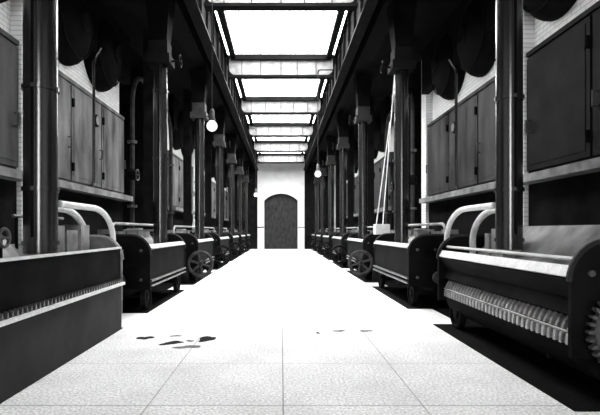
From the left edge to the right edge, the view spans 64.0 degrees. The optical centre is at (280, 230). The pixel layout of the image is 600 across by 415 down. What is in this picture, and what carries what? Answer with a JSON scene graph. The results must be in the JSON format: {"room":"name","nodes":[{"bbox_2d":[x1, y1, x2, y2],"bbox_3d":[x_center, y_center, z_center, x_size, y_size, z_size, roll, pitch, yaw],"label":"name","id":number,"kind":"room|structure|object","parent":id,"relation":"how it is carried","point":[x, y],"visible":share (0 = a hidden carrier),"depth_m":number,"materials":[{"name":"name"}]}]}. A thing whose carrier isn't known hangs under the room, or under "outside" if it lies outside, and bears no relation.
{"room":"textile factory","nodes":[
{"label":"textile factory","id":0,"kind":"room"},
{"bbox_2d":[0,0,227,233],"bbox_3d":[-5.810,-2.450,18.850,2.180,8.100,47.700,0,0,0],"label":"wall","id":1,"kind":"structure","parent":0,"point":[117,98],"depth_m":19.40,"materials":[{"name":"brick"}]},
{"bbox_2d":[10,0,21,243],"bbox_3d":[-4.620,-1.950,8.500,0.200,7.100,0.260,0,0,0],"label":"trim","id":2,"kind":"structure","parent":1,"relation":"attached to","point":[15,5],"depth_m":8.37,"materials":[{"name":"brick"}]},
{"bbox_2d":[192,149,194,231],"bbox_3d":[-4.620,-1.950,25.050,0.200,7.100,0.260,0,0,0],"label":"trim","id":3,"kind":"structure","parent":1,"relation":"attached to","point":[193,153],"depth_m":24.92,"materials":[{"name":"brick"}]},
{"bbox_2d":[130,11,421,157],"bbox_3d":[0.000,-6.600,18.850,14.000,0.200,48.500,0,0,0],"label":"ceiling","id":4,"kind":"structure","parent":0,"point":[136,63],"depth_m":18.19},
{"bbox_2d":[184,0,258,170],"bbox_3d":[-2.120,-5.900,20.850,0.280,1.100,43.700,0,0,0],"label":"girder","id":5,"kind":"object","parent":4,"relation":"attached to","point":[201,18],"visible":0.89,"depth_m":16.51,"materials":[{"name":"metal"}]},
{"bbox_2d":[207,0,216,130],"bbox_3d":[-1.603,-3.692,9.600,0.655,3.395,0.210,0,0,0],"label":"pendant lamp","id":6,"kind":"object","parent":5,"relation":"hanging from","point":[211,125],"visible":1,"depth_m":9.60,"materials":[{"name":"glass"}]},
{"bbox_2d":[208,109,215,120],"bbox_3d":[-1.380,-2.320,9.600,0.150,0.240,0.150,0,0,0],"label":"socket","id":7,"kind":"object","parent":6,"relation":"attached to","point":[211,113],"depth_m":9.55,"materials":[{"name":"metal"}]},
{"bbox_2d":[245,128,257,196],"bbox_3d":[-1.542,-3.592,25.200,0.655,3.595,0.210,0,0,0],"label":"pendant lamp","id":8,"kind":"object","parent":5,"relation":"hanging from","point":[255,192],"visible":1,"depth_m":25.16,"materials":[{"name":"glass"}]},
{"bbox_2d":[228,55,333,78],"bbox_3d":[0.000,-6.100,17.900,3.900,0.800,0.300,0,0,0],"label":"roof beam","id":9,"kind":"structure","parent":4,"relation":"attached to","point":[238,69],"depth_m":17.84,"materials":[{"name":"metal"}]},
{"bbox_2d":[235,79,326,100],"bbox_3d":[0.000,-6.445,20.700,3.940,0.230,5.400,0,0,0],"label":"window","id":10,"kind":"structure","parent":4,"relation":"attached to","point":[249,89],"depth_m":22.18,"materials":[{"name":"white glass"}]},
{"bbox_2d":[204,0,357,10],"bbox_3d":[0.000,-6.100,12.300,3.900,0.800,0.300,0,0,0],"label":"roof beam","id":11,"kind":"structure","parent":4,"relation":"attached to","point":[218,5],"depth_m":12.24,"materials":[{"name":"paint"}]},
{"bbox_2d":[241,97,320,114],"bbox_3d":[0.000,-6.100,23.500,3.900,0.800,0.300,0,0,0],"label":"roof beam","id":12,"kind":"structure","parent":4,"relation":"attached to","point":[247,107],"depth_m":23.44,"materials":[{"name":"metal"}]},
{"bbox_2d":[246,115,315,125],"bbox_3d":[0.000,-6.445,26.300,3.940,0.230,5.400,0,0,0],"label":"window","id":13,"kind":"structure","parent":4,"relation":"attached to","point":[253,120],"depth_m":28.23,"materials":[{"name":"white glass"}]},
{"bbox_2d":[249,124,312,136],"bbox_3d":[0.000,-6.100,29.100,3.900,0.800,0.300,0,0,0],"label":"roof beam","id":14,"kind":"structure","parent":4,"relation":"attached to","point":[261,131],"depth_m":29.04,"materials":[{"name":"metal"}]},
{"bbox_2d":[254,141,307,151],"bbox_3d":[0.000,-6.100,34.700,3.900,0.800,0.300,0,0,0],"label":"roof beam","id":15,"kind":"structure","parent":4,"relation":"attached to","point":[258,147],"depth_m":34.64,"materials":[{"name":"metal"}]},
{"bbox_2d":[258,154,303,162],"bbox_3d":[0.000,-6.100,40.300,3.900,0.800,0.300,0,0,0],"label":"roof beam","id":16,"kind":"structure","parent":4,"relation":"attached to","point":[261,158],"depth_m":40.24,"materials":[{"name":"metal"}]},
{"bbox_2d":[253,137,308,142],"bbox_3d":[0.000,-6.445,31.900,3.940,0.230,5.400,0,0,0],"label":"window","id":17,"kind":"structure","parent":4,"relation":"attached to","point":[256,139],"depth_m":34.31,"materials":[{"name":"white glass"}]},
{"bbox_2d":[257,152,304,154],"bbox_3d":[0.000,-6.445,37.500,3.940,0.230,5.400,0,0,0],"label":"window","id":18,"kind":"structure","parent":4,"relation":"attached to","point":[259,153],"depth_m":40.08,"materials":[{"name":"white glass"}]},
{"bbox_2d":[215,11,346,59],"bbox_3d":[0.000,-6.445,15.100,3.940,0.230,5.400,0,0,0],"label":"window","id":19,"kind":"structure","parent":4,"relation":"attached to","point":[247,35],"depth_m":15.90,"materials":[{"name":"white glass"}]},
{"bbox_2d":[303,0,377,170],"bbox_3d":[2.120,-5.900,20.850,0.280,1.100,43.700,0,0,0],"label":"girder","id":20,"kind":"object","parent":4,"relation":"attached to","point":[358,22],"visible":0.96,"depth_m":16.15,"materials":[{"name":"metal"}]},
{"bbox_2d":[228,161,326,248],"bbox_3d":[0.000,-2.450,42.900,14.000,8.100,0.400,0,0,0],"label":"wall","id":21,"kind":"structure","parent":0,"point":[252,174],"depth_m":42.70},
{"bbox_2d":[264,194,297,248],"bbox_3d":[0.000,-0.860,42.880,2.960,4.920,0.200,0,0,0],"label":"door","id":22,"kind":"structure","parent":21,"relation":"in","point":[280,210],"depth_m":42.85,"materials":[{"name":"metal"}]},
{"bbox_2d":[257,159,304,248],"bbox_3d":[0.000,-2.400,42.575,4.160,8.000,0.250,0,0,0],"label":"wall","id":23,"kind":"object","parent":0,"point":[272,178],"visible":0.89,"depth_m":42.45,"materials":[{"name":"paint"}]},
{"bbox_2d":[0,249,599,414],"bbox_3d":[0.000,1.750,18.850,15.000,0.300,48.500,0,0,0],"label":"floor","id":24,"kind":"structure","parent":0,"point":[264,309],"depth_m":5.88,"materials":[{"name":"concrete"}]},
{"bbox_2d":[0,0,21,243],"bbox_3d":[-4.424,-1.995,5.825,0.588,7.190,5.050,0,0,0],"label":"boiler","id":25,"kind":"object","parent":24,"relation":"on","point":[9,114],"visible":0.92,"depth_m":8.04,"materials":[{"name":"metal"}]},
{"bbox_2d":[0,327,122,403],"bbox_3d":[-3.440,1.594,6.545,1.680,0.012,5.590,0,0,0],"label":"floor plate","id":26,"kind":"object","parent":24,"relation":"on","point":[122,327],"visible":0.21,"depth_m":5.49,"materials":[{"name":"metal"}]},
{"bbox_2d":[0,200,124,402],"bbox_3d":[-3.185,0.601,5.907,1.310,1.975,4.215,0,0,0],"label":"stoker","id":27,"kind":"object","parent":26,"relation":"on","point":[55,307],"visible":0.93,"depth_m":5.64,"materials":[{"name":"black metal"}]},
{"bbox_2d":[58,0,132,233],"bbox_3d":[-4.424,-1.995,11.300,0.588,7.190,5.300,0,0,0],"label":"boiler","id":28,"kind":"object","parent":24,"relation":"on","point":[91,162],"visible":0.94,"depth_m":11.27,"materials":[{"name":"metal"}]},
{"bbox_2d":[127,76,142,227],"bbox_3d":[-4.389,-1.633,15.281,0.330,6.466,2.510,0,0,0],"label":"pipe","id":29,"kind":"object","parent":24,"relation":"on","point":[132,174],"visible":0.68,"depth_m":14.14,"materials":[{"name":"metal"}]},
{"bbox_2d":[136,336,154,339],"bbox_3d":[-2.029,1.599,7.179,0.263,0.003,0.204,0,0,0],"label":"oil stain","id":30,"kind":"object","parent":24,"relation":"on","point":[148,337],"visible":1,"depth_m":7.20,"materials":[{"name":"black liquid"}]},
{"bbox_2d":[123,285,183,312],"bbox_3d":[-3.440,1.594,11.795,1.680,0.012,4.890,0,0,0],"label":"floor plate","id":31,"kind":"object","parent":24,"relation":"on","point":[160,295],"visible":0.4,"depth_m":11.13,"materials":[{"name":"metal"}]},
{"bbox_2d":[89,222,185,308],"bbox_3d":[-3.200,0.703,11.215,1.280,1.770,3.630,0,0,0],"label":"stoker","id":32,"kind":"object","parent":31,"relation":"on","point":[146,264],"visible":0.65,"depth_m":9.78,"materials":[{"name":"black metal"}]},
{"bbox_2d":[143,31,160,287],"bbox_3d":[-3.720,-2.000,13.600,0.500,7.200,0.500,0,0,0],"label":"steel column","id":33,"kind":"structure","parent":31,"relation":"on","point":[147,71],"depth_m":13.45,"materials":[{"name":"metal"}]},
{"bbox_2d":[100,0,250,174],"bbox_3d":[-3.640,-5.490,21.325,2.120,1.980,42.650,0,0,0],"label":"bunker","id":34,"kind":"object","parent":33,"relation":"attached to","point":[170,20],"visible":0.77,"depth_m":15.06,"materials":[{"name":"metal"}]},
{"bbox_2d":[21,0,59,253],"bbox_3d":[-2.820,-2.105,5.850,0.780,4.750,0.560,0,0,0],"label":"chute","id":35,"kind":"object","parent":34,"relation":"attached to","point":[40,190],"visible":1,"depth_m":5.68,"materials":[{"name":"black metal"}]},
{"bbox_2d":[145,0,175,44],"bbox_3d":[-2.880,-5.060,11.450,0.600,1.120,0.600,0,0,0],"label":"outlet","id":36,"kind":"object","parent":34,"relation":"attached to","point":[160,13],"depth_m":11.22,"materials":[{"name":"metal"}]},
{"bbox_2d":[145,40,181,243],"bbox_3d":[-2.770,-2.090,11.450,0.780,4.780,0.560,0,0,0],"label":"chute","id":37,"kind":"object","parent":34,"relation":"attached to","point":[159,58],"visible":0.99,"depth_m":11.30,"materials":[{"name":"black metal"}]},
{"bbox_2d":[189,69,208,103],"bbox_3d":[-2.880,-5.060,16.950,0.600,1.120,0.600,0,0,0],"label":"outlet","id":38,"kind":"object","parent":34,"relation":"attached to","point":[199,78],"depth_m":16.70,"materials":[{"name":"metal"}]},
{"bbox_2d":[190,102,208,238],"bbox_3d":[-2.770,-2.090,16.950,0.780,4.780,0.560,0,0,0],"label":"chute","id":39,"kind":"object","parent":34,"relation":"attached to","point":[199,114],"visible":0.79,"depth_m":16.80,"materials":[{"name":"black metal"}]},
{"bbox_2d":[214,109,226,133],"bbox_3d":[-2.880,-5.060,22.450,0.600,1.120,0.600,0,0,0],"label":"outlet","id":40,"kind":"object","parent":34,"relation":"attached to","point":[220,114],"depth_m":22.20,"materials":[{"name":"metal"}]},
{"bbox_2d":[213,134,229,236],"bbox_3d":[-2.770,-2.090,22.450,0.780,4.780,0.560,0,0,0],"label":"chute","id":41,"kind":"object","parent":34,"relation":"attached to","point":[219,143],"visible":0.88,"depth_m":22.30,"materials":[{"name":"metal"}]},
{"bbox_2d":[226,133,236,152],"bbox_3d":[-2.880,-5.060,27.950,0.600,1.120,0.600,0,0,0],"label":"outlet","id":42,"kind":"object","parent":34,"relation":"attached to","point":[232,137],"depth_m":27.69,"materials":[{"name":"metal"}]},
{"bbox_2d":[226,153,239,235],"bbox_3d":[-2.770,-2.090,27.950,0.780,4.780,0.560,0,0,0],"label":"chute","id":43,"kind":"object","parent":34,"relation":"attached to","point":[231,160],"visible":0.9,"depth_m":27.80,"materials":[{"name":"metal"}]},
{"bbox_2d":[235,150,243,165],"bbox_3d":[-2.880,-5.060,33.450,0.600,1.120,0.600,0,0,0],"label":"outlet","id":44,"kind":"object","parent":34,"relation":"attached to","point":[239,153],"depth_m":33.20,"materials":[{"name":"metal"}]},
{"bbox_2d":[235,166,246,234],"bbox_3d":[-2.770,-2.090,33.450,0.780,4.780,0.560,0,0,0],"label":"chute","id":45,"kind":"object","parent":34,"relation":"attached to","point":[239,172],"visible":0.91,"depth_m":33.30,"materials":[{"name":"metal"}]},
{"bbox_2d":[243,161,248,174],"bbox_3d":[-2.880,-5.060,38.950,0.600,1.120,0.600,0,0,0],"label":"outlet","id":46,"kind":"object","parent":34,"relation":"attached to","point":[245,163],"depth_m":38.70,"materials":[{"name":"metal"}]},
{"bbox_2d":[242,175,251,233],"bbox_3d":[-2.770,-2.090,38.950,0.780,4.780,0.560,0,0,0],"label":"chute","id":47,"kind":"object","parent":34,"relation":"attached to","point":[245,180],"visible":0.87,"depth_m":38.81,"materials":[{"name":"metal"}]},
{"bbox_2d":[167,108,173,229],"bbox_3d":[-4.389,-1.583,18.031,0.330,6.366,2.610,0,0,0],"label":"pipe","id":48,"kind":"object","parent":24,"relation":"on","point":[170,164],"visible":0.27,"depth_m":19.14,"materials":[{"name":"metal"}]},
{"bbox_2d":[159,341,183,344],"bbox_3d":[-1.569,1.599,6.837,0.189,0.003,0.355,0,0,42],"label":"oil stain","id":49,"kind":"object","parent":24,"relation":"on","point":[170,342],"visible":1,"depth_m":6.88,"materials":[{"name":"black liquid"}]},
{"bbox_2d":[167,94,194,230],"bbox_3d":[-4.424,-1.995,22.250,0.588,7.190,5.300,0,0,0],"label":"boiler","id":50,"kind":"object","parent":24,"relation":"on","point":[175,108],"visible":0.41,"depth_m":20.72,"materials":[{"name":"metal"}]},
{"bbox_2d":[157,270,213,284],"bbox_3d":[-3.440,1.594,16.995,1.680,0.012,5.490,0,0,0],"label":"floor plate","id":51,"kind":"object","parent":24,"relation":"on","point":[191,282],"visible":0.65,"depth_m":15.40,"materials":[{"name":"metal"}]},
{"bbox_2d":[183,89,191,232],"bbox_3d":[-3.720,-2.000,19.100,0.500,7.200,0.500,0,0,0],"label":"steel column","id":52,"kind":"structure","parent":51,"relation":"on","point":[187,94],"depth_m":18.95,"materials":[{"name":"black metal"}]},
{"bbox_2d":[167,225,213,282],"bbox_3d":[-2.950,0.713,16.540,1.780,1.790,3.980,0,0,0],"label":"stoker","id":53,"kind":"object","parent":51,"relation":"on","point":[198,252],"visible":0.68,"depth_m":15.00,"materials":[{"name":"black metal"}]},
{"bbox_2d":[172,345,199,348],"bbox_3d":[-1.306,1.599,6.621,0.382,0.003,0.183,0,0,0],"label":"oil stain","id":54,"kind":"object","parent":24,"relation":"on","point":[186,346],"visible":1,"depth_m":6.64,"materials":[{"name":"grey liquid"}]},
{"bbox_2d":[198,336,215,341],"bbox_3d":[-1.089,1.599,7.103,0.239,0.003,0.385,0,0,0],"label":"oil stain","id":55,"kind":"object","parent":24,"relation":"on","point":[204,338],"visible":1,"depth_m":7.13,"materials":[{"name":"black liquid"}]},
{"bbox_2d":[204,133,212,228],"bbox_3d":[-4.424,-1.995,27.850,0.588,7.190,5.300,0,0,0],"label":"boiler","id":56,"kind":"object","parent":24,"relation":"on","point":[204,133],"visible":0.16,"depth_m":28.52,"materials":[{"name":"metal"}]},
{"bbox_2d":[197,261,227,269],"bbox_3d":[-3.440,1.594,22.495,1.680,0.012,5.490,0,0,0],"label":"floor plate","id":57,"kind":"object","parent":24,"relation":"on","point":[220,266],"visible":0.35,"depth_m":20.89,"materials":[{"name":"metal"}]},
{"bbox_2d":[205,121,211,231],"bbox_3d":[-3.720,-2.000,24.600,0.500,7.200,0.500,0,0,0],"label":"steel column","id":58,"kind":"structure","parent":57,"relation":"on","point":[208,134],"depth_m":24.45,"materials":[{"name":"black metal"}]},
{"bbox_2d":[192,227,231,268],"bbox_3d":[-2.950,0.713,22.040,1.780,1.790,3.980,0,0,0],"label":"stoker","id":59,"kind":"object","parent":57,"relation":"on","point":[221,244],"visible":0.49,"depth_m":20.50,"materials":[{"name":"black metal"}]},
{"bbox_2d":[212,144,215,231],"bbox_3d":[-4.424,-1.995,33.450,0.588,7.190,5.300,0,0,0],"label":"boiler","id":60,"kind":"object","parent":24,"relation":"on","point":[213,148],"visible":0.25,"depth_m":32.18,"materials":[{"name":"metal"}]},
{"bbox_2d":[224,159,228,231],"bbox_3d":[-4.424,-1.995,39.050,0.588,7.190,5.300,0,0,0],"label":"boiler","id":61,"kind":"object","parent":24,"relation":"on","point":[226,166],"visible":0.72,"depth_m":39.02,"materials":[{"name":"metal"}]},
{"bbox_2d":[346,150,347,229],"bbox_3d":[4.424,-1.995,34.950,0.588,7.190,5.700,0,0,0],"label":"boiler","id":62,"kind":"object","parent":24,"relation":"on","point":[346,150],"visible":0.02,"depth_m":33.20,"materials":[{"name":"metal"}]},
{"bbox_2d":[331,260,363,268],"bbox_3d":[3.440,1.594,23.245,1.680,0.012,5.590,0,0,0],"label":"floor plate","id":63,"kind":"object","parent":24,"relation":"on","point":[340,265],"visible":0.35,"depth_m":22.10,"materials":[{"name":"metal"}]},
{"bbox_2d":[330,227,357,267],"bbox_3d":[3.020,0.713,22.890,1.780,1.790,4.280,0,0,0],"label":"stoker","id":64,"kind":"object","parent":63,"relation":"on","point":[339,245],"visible":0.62,"depth_m":21.20,"materials":[{"name":"black metal"}]},
{"bbox_2d":[348,126,353,231],"bbox_3d":[3.720,-2.000,25.650,0.500,7.200,0.500,0,0,0],"label":"steel column","id":65,"kind":"structure","parent":63,"relation":"on","point":[351,128],"depth_m":25.50,"materials":[{"name":"black metal"}]},
{"bbox_2d":[346,133,357,229],"bbox_3d":[4.424,-1.995,28.925,0.588,7.190,5.750,0,0,0],"label":"boiler","id":66,"kind":"object","parent":24,"relation":"on","point":[356,136],"visible":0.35,"depth_m":28.88,"materials":[{"name":"metal"}]},
{"bbox_2d":[345,268,398,282],"bbox_3d":[3.440,1.594,17.645,1.680,0.012,5.590,0,0,0],"label":"floor plate","id":67,"kind":"object","parent":24,"relation":"on","point":[361,277],"visible":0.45,"depth_m":16.39,"materials":[{"name":"metal"}]},
{"bbox_2d":[363,96,373,268],"bbox_3d":[3.720,-2.000,20.050,0.500,7.200,0.500,0,0,0],"label":"steel column","id":68,"kind":"structure","parent":67,"relation":"on","point":[370,127],"depth_m":19.90,"materials":[{"name":"black metal"}]},
{"bbox_2d":[346,226,394,280],"bbox_3d":[3.020,0.713,17.290,1.780,1.790,4.280,0,0,0],"label":"stoker","id":69,"kind":"object","parent":67,"relation":"on","point":[359,251],"visible":0.56,"depth_m":15.60,"materials":[{"name":"black metal"}]},
{"bbox_2d":[374,97,393,229],"bbox_3d":[4.424,-1.995,22.875,0.588,7.190,5.750,0,0,0],"label":"boiler","id":70,"kind":"object","parent":24,"relation":"on","point":[381,113],"visible":0.36,"depth_m":21.29,"materials":[{"name":"metal"}]},
{"bbox_2d":[373,75,394,234],"bbox_3d":[3.084,-1.996,14.090,0.668,7.191,0.420,0,0,0],"label":"swing","id":71,"kind":"object","parent":24,"relation":"on","point":[382,228],"visible":0.68,"depth_m":13.98,"materials":[{"name":"white metal"}]},
{"bbox_2d":[383,111,394,229],"bbox_3d":[4.289,-1.533,18.781,0.330,6.266,1.910,0,0,0],"label":"pipe","id":72,"kind":"object","parent":24,"relation":"on","point":[386,212],"visible":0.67,"depth_m":19.46,"materials":[{"name":"metal"}]},
{"bbox_2d":[371,282,449,308],"bbox_3d":[3.440,1.594,12.345,1.680,0.012,4.990,0,0,0],"label":"floor plate","id":73,"kind":"object","parent":24,"relation":"on","point":[398,293],"visible":0.5,"depth_m":11.46,"materials":[{"name":"metal"}]},
{"bbox_2d":[394,74,410,284],"bbox_3d":[3.720,-2.000,14.450,0.500,7.200,0.500,0,0,0],"label":"steel column","id":74,"kind":"structure","parent":73,"relation":"on","point":[409,76],"depth_m":14.30,"materials":[{"name":"metal"}]},
{"bbox_2d":[311,0,461,176],"bbox_3d":[3.675,-5.490,21.325,2.050,1.980,42.650,0,0,0],"label":"beam","id":75,"kind":"structure","parent":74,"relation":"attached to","point":[392,23],"depth_m":15.30,"materials":[{"name":"metal"}]},
{"bbox_2d":[311,177,319,233],"bbox_3d":[2.870,-2.090,39.870,0.780,4.780,0.560,0,0,0],"label":"chute","id":76,"kind":"object","parent":75,"relation":"attached to","point":[316,181],"visible":0.93,"depth_m":39.71,"materials":[{"name":"metal"}]},
{"bbox_2d":[313,163,319,176],"bbox_3d":[2.980,-5.060,39.870,0.600,1.120,0.600,0,0,0],"label":"outlet","id":77,"kind":"object","parent":75,"relation":"attached to","point":[314,164],"depth_m":39.62,"materials":[{"name":"glass"}]},
{"bbox_2d":[318,152,326,167],"bbox_3d":[2.980,-5.060,34.270,0.600,1.120,0.600,0,0,0],"label":"outlet","id":78,"kind":"object","parent":75,"relation":"attached to","point":[322,155],"depth_m":34.02,"materials":[{"name":"metal"}]},
{"bbox_2d":[320,168,326,234],"bbox_3d":[2.870,-2.090,34.270,0.780,4.780,0.560,0,0,0],"label":"chute","id":79,"kind":"object","parent":75,"relation":"attached to","point":[322,170],"visible":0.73,"depth_m":34.14,"materials":[{"name":"metal"}]},
{"bbox_2d":[322,155,335,235],"bbox_3d":[2.870,-2.090,28.670,0.780,4.780,0.560,0,0,0],"label":"chute","id":80,"kind":"object","parent":75,"relation":"attached to","point":[330,162],"visible":0.9,"depth_m":28.52,"materials":[{"name":"metal"}]},
{"bbox_2d":[325,136,335,155],"bbox_3d":[2.980,-5.060,28.670,0.600,1.120,0.600,0,0,0],"label":"outlet","id":81,"kind":"object","parent":75,"relation":"attached to","point":[330,140],"depth_m":28.42,"materials":[{"name":"metal"}]},
{"bbox_2d":[332,137,349,236],"bbox_3d":[2.870,-2.090,23.070,0.780,4.780,0.560,0,0,0],"label":"chute","id":82,"kind":"object","parent":75,"relation":"attached to","point":[342,145],"visible":0.91,"depth_m":22.91,"materials":[{"name":"metal"}]},
{"bbox_2d":[336,113,349,137],"bbox_3d":[2.980,-5.060,23.070,0.600,1.120,0.600,0,0,0],"label":"outlet","id":83,"kind":"object","parent":75,"relation":"attached to","point":[342,119],"depth_m":22.83,"materials":[{"name":"metal"}]},
{"bbox_2d":[349,106,371,238],"bbox_3d":[2.870,-2.090,17.470,0.780,4.780,0.560,0,0,0],"label":"chute","id":84,"kind":"object","parent":75,"relation":"attached to","point":[363,117],"visible":0.94,"depth_m":17.32,"materials":[{"name":"black metal"}]},
{"bbox_2d":[353,74,372,107],"bbox_3d":[2.980,-5.060,17.470,0.600,1.120,0.600,0,0,0],"label":"outlet","id":85,"kind":"object","parent":75,"relation":"attached to","point":[362,82],"depth_m":17.23,"materials":[{"name":"metal"}]},
{"bbox_2d":[380,46,415,242],"bbox_3d":[2.870,-2.090,11.870,0.780,4.780,0.560,0,0,0],"label":"chute","id":86,"kind":"object","parent":75,"relation":"attached to","point":[402,64],"visible":0.98,"depth_m":11.72,"materials":[{"name":"black metal"}]},
{"bbox_2d":[387,0,416,51],"bbox_3d":[2.980,-5.060,11.870,0.600,1.120,0.600,0,0,0],"label":"outlet","id":87,"kind":"object","parent":75,"relation":"attached to","point":[400,13],"depth_m":11.63,"materials":[{"name":"metal"}]},
{"bbox_2d":[494,0,524,249],"bbox_3d":[2.870,-2.120,6.270,0.780,4.720,0.560,0,0,0],"label":"chute","id":88,"kind":"object","parent":75,"relation":"attached to","point":[509,98],"visible":1,"depth_m":6.12,"materials":[{"name":"black metal"}]},
{"bbox_2d":[373,222,468,304],"bbox_3d":[3.270,0.703,11.865,1.280,1.770,3.930,0,0,0],"label":"stoker","id":89,"kind":"object","parent":73,"relation":"on","point":[414,263],"visible":0.71,"depth_m":10.25,"materials":[{"name":"black metal"}]},
{"bbox_2d":[411,93,416,229],"bbox_3d":[4.289,-1.583,16.481,0.330,6.366,1.910,0,0,0],"label":"pipe","id":90,"kind":"object","parent":24,"relation":"on","point":[413,150],"visible":0.27,"depth_m":15.63,"materials":[{"name":"metal"}]},
{"bbox_2d":[419,0,494,234],"bbox_3d":[4.424,-1.995,12.075,0.588,7.190,5.750,0,0,0],"label":"boiler","id":91,"kind":"object","parent":24,"relation":"on","point":[461,141],"visible":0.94,"depth_m":11.91,"materials":[{"name":"metal"}]},
{"bbox_2d":[432,308,599,411],"bbox_3d":[3.440,1.594,7.045,1.680,0.012,5.590,0,0,0],"label":"floor plate","id":92,"kind":"object","parent":24,"relation":"on","point":[554,378],"visible":0.65,"depth_m":5.62,"materials":[{"name":"metal"}]},
{"bbox_2d":[436,202,599,379],"bbox_3d":[3.271,0.601,6.282,1.278,1.975,4.065,0,0,0],"label":"stoker","id":93,"kind":"object","parent":92,"relation":"on","point":[543,296],"visible":0.98,"depth_m":5.61,"materials":[{"name":"black metal"}]},
{"bbox_2d":[523,0,599,225],"bbox_3d":[4.424,-1.995,6.135,0.588,7.190,5.670,0,0,0],"label":"boiler","id":94,"kind":"object","parent":24,"relation":"on","point":[562,124],"visible":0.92,"depth_m":7.72,"materials":[{"name":"metal"}]},
{"bbox_3d":[3.440,1.594,28.845,1.680,0.012,5.590,0,0,0],"label":"floor plate","id":95,"kind":"object","parent":24,"relation":"on","visible":0},
{"bbox_2d":[320,228,347,259],"bbox_3d":[3.020,0.713,28.490,1.780,1.790,4.280,0,0,0],"label":"stoker","id":96,"kind":"object","parent":95,"relation":"on","point":[327,240],"visible":0.45,"depth_m":26.80,"materials":[{"name":"black metal"}]},
{"bbox_2d":[336,145,339,231],"bbox_3d":[3.720,-2.000,31.250,0.500,7.200,0.500,0,0,0],"label":"steel column","id":97,"kind":"structure","parent":95,"relation":"on","point":[337,151],"depth_m":31.10,"materials":[{"name":"black metal"}]},
{"bbox_3d":[-3.440,1.594,27.995,1.680,0.012,5.490,0,0,0],"label":"floor plate","id":98,"kind":"object","parent":24,"relation":"on","visible":0},
{"bbox_2d":[223,148,223,229],"bbox_3d":[-3.720,-2.000,30.100,0.500,7.200,0.500,0,0,0],"label":"steel column","id":99,"kind":"structure","parent":98,"relation":"on","point":[223,148],"depth_m":29.95,"materials":[{"name":"black metal"}]},
{"bbox_2d":[213,228,241,260],"bbox_3d":[-2.950,0.713,27.540,1.780,1.790,3.980,0,0,0],"label":"stoker","id":100,"kind":"object","parent":98,"relation":"on","point":[234,244],"visible":0.36,"depth_m":26.00,"materials":[{"name":"black metal"}]},
{"bbox_3d":[3.440,1.594,34.445,1.680,0.012,5.590,0,0,0],"label":"floor plate","id":101,"kind":"object","parent":24,"relation":"on","visible":0},
{"bbox_2d":[313,229,335,254],"bbox_3d":[3.020,0.713,34.090,1.780,1.790,4.280,0,0,0],"label":"stoker","id":102,"kind":"object","parent":101,"relation":"on","point":[319,240],"visible":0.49,"depth_m":32.40,"materials":[{"name":"black metal"}]},
{"bbox_2d":[327,166,327,231],"bbox_3d":[3.720,-2.000,36.850,0.500,7.200,0.500,0,0,0],"label":"steel column","id":103,"kind":"structure","parent":101,"relation":"on","point":[327,166],"depth_m":36.98,"materials":[{"name":"black metal"}]},
{"bbox_3d":[-3.440,1.594,33.495,1.680,0.012,5.490,0,0,0],"label":"floor plate","id":104,"kind":"object","parent":24,"relation":"on","visible":0},
{"bbox_2d":[225,228,248,255],"bbox_3d":[-2.950,0.713,33.040,1.780,1.790,3.980,0,0,0],"label":"stoker","id":105,"kind":"object","parent":104,"relation":"on","point":[242,241],"visible":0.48,"depth_m":31.50,"materials":[{"name":"black metal"}]},
{"bbox_3d":[3.440,1.594,39.550,1.680,0.012,4.600,0,0,0],"label":"floor plate","id":106,"kind":"object","parent":24,"relation":"on","visible":0},
{"bbox_2d":[308,230,325,249],"bbox_3d":[3.020,0.713,39.690,1.780,1.790,4.280,0,0,0],"label":"stoker","id":107,"kind":"object","parent":106,"relation":"on","point":[313,235],"visible":0.31,"depth_m":38.00,"materials":[{"name":"black metal"}]},
{"bbox_3d":[-3.440,1.594,38.400,1.680,0.012,4.300,0,0,0],"label":"floor plate","id":108,"kind":"object","parent":24,"relation":"on","visible":0},
{"bbox_2d":[234,230,253,250],"bbox_3d":[-2.950,0.713,38.540,1.780,1.790,3.980,0,0,0],"label":"stoker","id":109,"kind":"object","parent":108,"relation":"on","point":[247,238],"visible":0.24,"depth_m":37.00,"materials":[{"name":"black metal"}]},
{"bbox_2d":[315,164,320,176],"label":"pendant lamp","id":110,"kind":"object","parent":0,"point":[317,173],"depth_m":15.95,"materials":[{"name":"glass"}]},
{"bbox_2d":[317,69,333,73],"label":"pipe","id":111,"kind":"object","parent":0,"point":[319,69],"depth_m":15.99,"materials":[{"name":"metal"}]},
{"bbox_2d":[334,0,598,229],"bbox_3d":[5.810,-2.450,18.850,2.180,8.100,47.700,0,0,0],"label":"wall","id":112,"kind":"structure","parent":0,"point":[543,30],"depth_m":14.38,"materials":[{"name":"brick"}]},
{"bbox_2d":[421,60,431,227],"bbox_3d":[4.620,-1.950,15.210,0.200,7.100,0.480,0,0,0],"label":"trim","id":113,"kind":"structure","parent":112,"relation":"attached to","point":[426,100],"depth_m":15.12,"materials":[{"name":"brick"}]},
{"bbox_2d":[523,10,533,225],"bbox_3d":[4.620,-1.950,9.060,0.200,7.100,0.240,0,0,0],"label":"trim","id":114,"kind":"structure","parent":112,"relation":"attached to","point":[528,19],"depth_m":8.94,"materials":[{"name":"brick"}]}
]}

